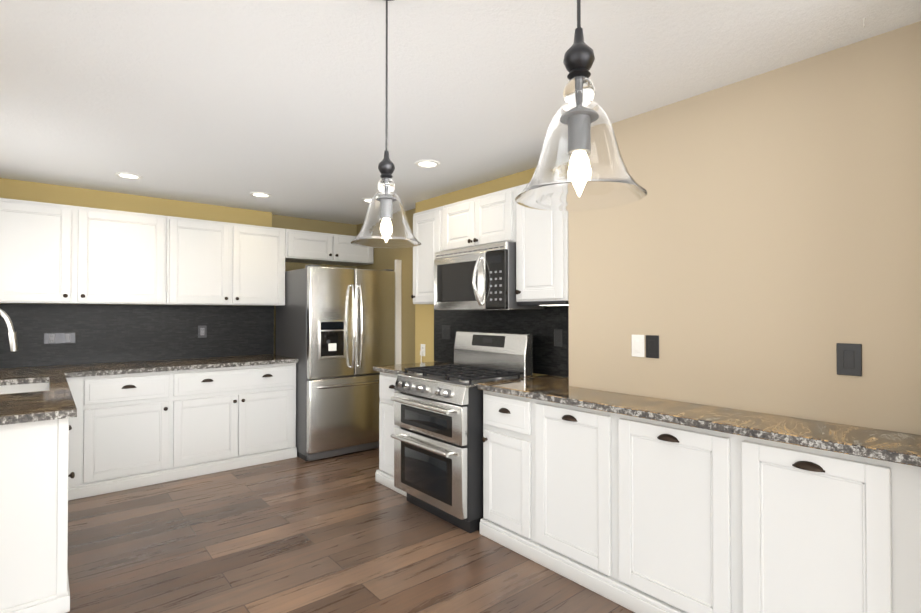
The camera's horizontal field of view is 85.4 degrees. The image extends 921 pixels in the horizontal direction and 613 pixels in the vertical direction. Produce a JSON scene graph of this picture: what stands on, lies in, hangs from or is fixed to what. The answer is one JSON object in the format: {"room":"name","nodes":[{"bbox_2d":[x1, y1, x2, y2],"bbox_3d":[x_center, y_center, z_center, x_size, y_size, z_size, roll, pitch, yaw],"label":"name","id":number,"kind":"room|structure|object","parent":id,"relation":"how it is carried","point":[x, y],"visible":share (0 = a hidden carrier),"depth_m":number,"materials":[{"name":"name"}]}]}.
{"room":"kitchen","nodes":[
{"label":"kitchen","id":0,"kind":"room"},
{"bbox_2d":[0,178,271,305],"bbox_3d":[-3.988,0.199,3.496,5.230,2.375,0.128,1,-1,-40],"label":"wall","id":1,"kind":"structure","parent":0,"point":[40,192],"depth_m":4.33,"materials":[{"name":"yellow paint"}]},
{"bbox_2d":[0,304,273,368],"bbox_3d":[-2.821,0.233,4.378,2.347,0.497,0.014,1,-1,-40],"label":"tile backsplash","id":2,"kind":"structure","parent":1,"relation":"attached to","point":[109,333],"depth_m":4.34,"materials":[{"name":"tile"}]},
{"bbox_2d":[44,332,75,343],"bbox_3d":[-3.227,0.255,4.020,0.200,0.088,0.012,1,-1,-40],"label":"double electrical outlet","id":3,"kind":"object","parent":2,"relation":"attached to","point":[58,338],"visible":1,"depth_m":4.02,"materials":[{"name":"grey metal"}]},
{"bbox_2d":[198,325,206,337],"bbox_3d":[-2.426,0.236,4.692,0.072,0.115,0.009,1,-1,-40],"label":"electrical outlet","id":4,"kind":"object","parent":2,"relation":"attached to","point":[202,331],"visible":1,"depth_m":4.69,"materials":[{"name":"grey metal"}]},
{"bbox_2d":[0,198,372,305],"bbox_3d":[-2.358,-0.393,4.606,3.338,0.755,0.452,1,-1,-40],"label":"upper cabinet","id":5,"kind":"object","parent":1,"relation":"attached to","point":[51,253],"visible":0.96,"depth_m":4.15,"materials":[{"name":"white paint"}]},
{"bbox_2d":[272,214,356,353],"bbox_3d":[-1.605,0.225,5.611,1.140,2.375,0.120,1,-1,-40],"label":"wall","id":6,"kind":"structure","parent":0,"point":[295,223],"depth_m":5.48,"materials":[{"name":"beige paint"}]},
{"bbox_2d":[66,447,634,612],"bbox_3d":[-0.842,1.404,0.786,6.600,0.100,8.900,1,-1,-40],"label":"floor","id":7,"kind":"structure","parent":0,"point":[345,533],"depth_m":2.77,"materials":[{"name":"brown wood"}]},
{"bbox_2d":[0,418,71,612],"bbox_3d":[-2.172,0.932,2.247,0.620,0.880,0.520,1,-1,-40],"label":"base cabinet","id":8,"kind":"object","parent":7,"relation":"on","point":[70,432],"depth_m":2.18,"materials":[{"name":"white paint"}]},
{"bbox_2d":[0,366,75,425],"bbox_3d":[-2.715,0.482,2.923,0.646,0.036,2.374,1,-1,-40],"label":"countertop","id":9,"kind":"structure","parent":8,"relation":"on","point":[55,402],"depth_m":2.47,"materials":[{"name":"brown stone"}]},
{"bbox_2d":[0,309,17,351],"bbox_3d":[-2.732,0.217,2.805,0.366,0.490,0.124,1,-1,-40],"label":"sink faucet","id":10,"kind":"object","parent":9,"relation":"on","point":[12,334],"visible":1,"depth_m":2.92,"materials":[{"name":"silver metal"}]},
{"bbox_2d":[0,382,47,393],"bbox_3d":[-2.663,0.591,2.897,0.458,0.205,0.768,1,-1,-40],"label":"sink","id":11,"kind":"object","parent":9,"relation":"in","point":[5,387],"depth_m":3.14,"materials":[{"name":"white ceramic"}]},
{"bbox_2d":[68,378,95,499],"bbox_3d":[-2.982,0.951,3.837,0.223,0.880,0.618,1,-1,-40],"label":"base cabinet","id":12,"kind":"object","parent":7,"relation":"on","point":[83,389],"depth_m":3.64,"materials":[{"name":"white paint"}]},
{"bbox_2d":[96,370,183,494],"bbox_3d":[-2.698,0.954,4.074,0.638,0.880,0.618,1,-1,-40],"label":"base cabinet","id":13,"kind":"object","parent":7,"relation":"on","point":[140,417],"depth_m":3.86,"materials":[{"name":"white paint"}]},
{"bbox_2d":[184,362,297,478],"bbox_3d":[-2.145,0.960,4.537,1.097,0.880,0.618,1,-1,-40],"label":"base cabinet","id":14,"kind":"object","parent":7,"relation":"on","point":[235,417],"depth_m":4.32,"materials":[{"name":"white paint"}]},
{"bbox_2d":[48,354,297,377],"bbox_3d":[-2.400,0.499,4.310,1.786,0.036,0.649,1,-1,-40],"label":"countertop","id":15,"kind":"structure","parent":14,"relation":"on","point":[88,370],"depth_m":4.12,"materials":[{"name":"brown stone"}]},
{"bbox_2d":[275,260,401,460],"bbox_3d":[-1.222,0.464,5.078,0.988,1.883,0.924,1,-1,-40],"label":"refrigerator","id":16,"kind":"object","parent":7,"relation":"on","point":[335,331],"depth_m":4.69,"materials":[{"name":"silver metal"}]},
{"bbox_2d":[375,373,406,496],"bbox_3d":[-0.281,0.953,4.009,0.618,0.880,0.452,1,-1,-40],"label":"base cabinet","id":17,"kind":"object","parent":7,"relation":"on","point":[384,475],"depth_m":3.89,"materials":[{"name":"white paint"}]},
{"bbox_2d":[373,361,453,376],"bbox_3d":[-0.300,0.496,4.014,0.648,0.036,0.474,1,-1,-40],"label":"countertop","id":18,"kind":"structure","parent":17,"relation":"on","point":[395,369],"depth_m":3.97,"materials":[{"name":"brown stone"}]},
{"bbox_2d":[391,331,533,532],"bbox_3d":[0.025,0.785,3.468,0.808,1.202,0.756,1,-1,-40],"label":"gas range","id":19,"kind":"object","parent":7,"relation":"on","point":[437,435],"visible":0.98,"depth_m":3.23,"materials":[{"name":"silver metal"}]},
{"bbox_2d":[480,389,532,560],"bbox_3d":[0.494,0.942,3.082,0.618,0.880,0.416,1,-1,-40],"label":"base cabinet","id":20,"kind":"object","parent":7,"relation":"on","point":[507,439],"depth_m":2.87,"materials":[{"name":"white paint"}]},
{"bbox_2d":[533,401,608,598],"bbox_3d":[0.675,0.937,2.631,0.312,0.880,0.508,1,-1,-40],"label":"base cabinet","id":21,"kind":"object","parent":7,"relation":"on","point":[571,446],"depth_m":2.52,"materials":[{"name":"white paint"}]},
{"bbox_2d":[609,413,728,612],"bbox_3d":[1.009,0.932,2.231,0.312,0.880,0.535,1,-1,-40],"label":"base cabinet","id":22,"kind":"object","parent":7,"relation":"on","point":[638,504],"depth_m":2.14,"materials":[{"name":"white paint"}]},
{"bbox_2d":[729,437,920,612],"bbox_3d":[1.360,0.927,1.811,0.312,0.880,0.560,1,-1,-40],"label":"base cabinet","id":23,"kind":"object","parent":7,"relation":"on","point":[811,530],"depth_m":1.72,"materials":[{"name":"white paint"}]},
{"bbox_2d":[478,375,920,468],"bbox_3d":[1.000,0.477,2.460,0.648,0.036,2.026,1,-1,-40],"label":"countertop","id":24,"kind":"structure","parent":23,"relation":"on","point":[898,448],"depth_m":2.01,"materials":[{"name":"brown stone"}]},
{"bbox_2d":[356,209,414,363],"bbox_3d":[-0.721,0.222,5.348,0.120,2.375,1.416,1,-1,-40],"label":"wall","id":25,"kind":"structure","parent":0,"point":[384,258],"depth_m":5.07,"materials":[{"name":"beige paint"}]},
{"bbox_2d":[0,0,920,224],"bbox_3d":[-0.842,-1.071,0.815,6.600,0.100,8.900,1,-1,-40],"label":"ceiling","id":26,"kind":"structure","parent":0,"point":[232,103],"depth_m":2.21,"materials":[{"name":"white paint"}]},
{"bbox_2d":[114,172,142,178],"bbox_3d":[-2.492,-0.980,3.748,0.180,0.010,0.180,1,-1,-40],"label":"recessed light","id":27,"kind":"object","parent":26,"relation":"in","point":[126,175],"visible":0.98,"depth_m":3.74,"materials":[{"name":"white paint"}]},
{"bbox_2d":[250,192,271,197],"bbox_3d":[-1.744,-0.973,4.357,0.180,0.010,0.180,1,-1,-40],"label":"recessed light","id":28,"kind":"object","parent":26,"relation":"in","point":[261,194],"visible":0.98,"depth_m":4.34,"materials":[{"name":"white paint"}]},
{"bbox_2d":[361,198,371,202],"bbox_3d":[-0.819,-0.970,4.575,0.180,0.010,0.180,1,-1,-40],"label":"recessed light","id":29,"kind":"object","parent":26,"relation":"in","point":[367,200],"visible":0.4,"depth_m":4.56,"materials":[{"name":"white paint"}]},
{"bbox_2d":[351,0,420,247],"bbox_3d":[-0.232,-0.604,1.564,0.218,0.814,0.218,1,-1,-40],"label":"pendant light","id":30,"kind":"object","parent":26,"relation":"hanging from","point":[385,224],"visible":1,"depth_m":1.52,"materials":[{"name":"clear glass"}]},
{"bbox_2d":[415,160,439,167],"bbox_3d":[-0.228,-0.984,3.451,0.180,0.010,0.180,1,-1,-40],"label":"recessed light","id":31,"kind":"object","parent":26,"relation":"in","point":[427,163],"visible":1,"depth_m":3.44,"materials":[{"name":"white paint"}]},
{"bbox_2d":[515,0,646,210],"bbox_3d":[0.203,-0.602,0.857,0.218,0.834,0.218,1,-1,-40],"label":"pendant light","id":32,"kind":"object","parent":26,"relation":"hanging from","point":[581,165],"visible":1,"depth_m":0.82,"materials":[{"name":"clear glass"}]},
{"bbox_2d":[415,167,543,375],"bbox_3d":[1.926,0.181,1.977,0.143,2.375,7.154,1,-1,-40],"label":"wall","id":33,"kind":"structure","parent":0,"point":[424,323],"depth_m":4.46,"materials":[{"name":"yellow paint"}]},
{"bbox_2d":[421,344,424,355],"bbox_3d":[-0.345,0.400,4.572,0.009,0.110,0.070,1,-1,-40],"label":"outlet","id":34,"kind":"object","parent":33,"relation":"attached to","point":[423,347],"visible":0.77,"depth_m":4.56,"materials":[{"name":"white plastic"}]},
{"bbox_2d":[411,207,438,303],"bbox_3d":[-0.154,-0.399,4.101,0.326,0.755,0.408,1,-1,-40],"label":"upper cabinet","id":35,"kind":"object","parent":33,"relation":"attached to","point":[425,223],"depth_m":4.01,"materials":[{"name":"white paint"}]},
{"bbox_2d":[439,187,514,251],"bbox_3d":[0.224,-0.601,3.651,0.326,0.362,0.768,1,-1,-40],"label":"upper cabinet","id":36,"kind":"object","parent":33,"relation":"attached to","point":[489,218],"depth_m":3.51,"materials":[{"name":"white paint"}]},
{"bbox_2d":[434,241,543,309],"bbox_3d":[0.158,-0.195,3.591,0.466,0.440,0.762,1,-1,-40],"label":"over-the-range microwave","id":37,"kind":"object","parent":36,"relation":"attached to","point":[481,277],"visible":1,"depth_m":3.39,"materials":[{"name":"silver metal"}]},
{"bbox_2d":[434,306,568,377],"bbox_3d":[0.316,0.226,3.780,0.014,0.497,1.703,1,-1,-40],"label":"tile backsplash","id":38,"kind":"structure","parent":33,"relation":"attached to","point":[549,357],"depth_m":3.60,"materials":[{"name":"tile"}]},
{"bbox_2d":[442,325,449,338],"bbox_3d":[-0.126,0.221,4.286,0.012,0.115,0.115,1,-1,-40],"label":"light switch","id":39,"kind":"object","parent":38,"relation":"attached to","point":[445,332],"visible":1,"depth_m":4.29,"materials":[{"name":"black plastic"}]},
{"bbox_2d":[554,329,562,346],"bbox_3d":[0.656,0.210,3.353,0.009,0.115,0.072,1,-1,-40],"label":"outlet","id":40,"kind":"object","parent":38,"relation":"attached to","point":[558,337],"visible":1,"depth_m":3.35,"materials":[{"name":"black plastic"}]},
{"bbox_2d":[515,183,568,302],"bbox_3d":[0.605,-0.410,3.193,0.326,0.755,0.416,1,-1,-40],"label":"upper cabinet","id":41,"kind":"object","parent":33,"relation":"attached to","point":[538,237],"depth_m":3.08,"materials":[{"name":"white paint"}]},
{"bbox_2d":[568,21,920,434],"bbox_3d":[1.266,0.186,2.418,0.304,2.375,1.602,1,-1,-40],"label":"wall","id":42,"kind":"structure","parent":0,"point":[757,248],"depth_m":2.12,"materials":[{"name":"beige paint"}]},
{"bbox_2d":[632,335,643,356],"bbox_3d":[0.918,0.204,2.587,0.012,0.115,0.072,1,-1,-40],"label":"light switch","id":43,"kind":"object","parent":42,"relation":"attached to","point":[637,345],"visible":1,"depth_m":2.58,"materials":[{"name":"white plastic"}]},
{"bbox_2d":[646,335,658,357],"bbox_3d":[0.970,0.203,2.526,0.009,0.115,0.072,1,-1,-40],"label":"outlet","id":44,"kind":"object","parent":42,"relation":"attached to","point":[652,346],"visible":1,"depth_m":2.52,"materials":[{"name":"black plastic"}]},
{"bbox_2d":[836,343,861,375],"bbox_3d":[1.486,0.203,1.910,0.009,0.122,0.078,1,-1,-40],"label":"outlet","id":45,"kind":"object","parent":42,"relation":"attached to","point":[849,359],"visible":1,"depth_m":1.91,"materials":[{"name":"black plastic"}]}
]}

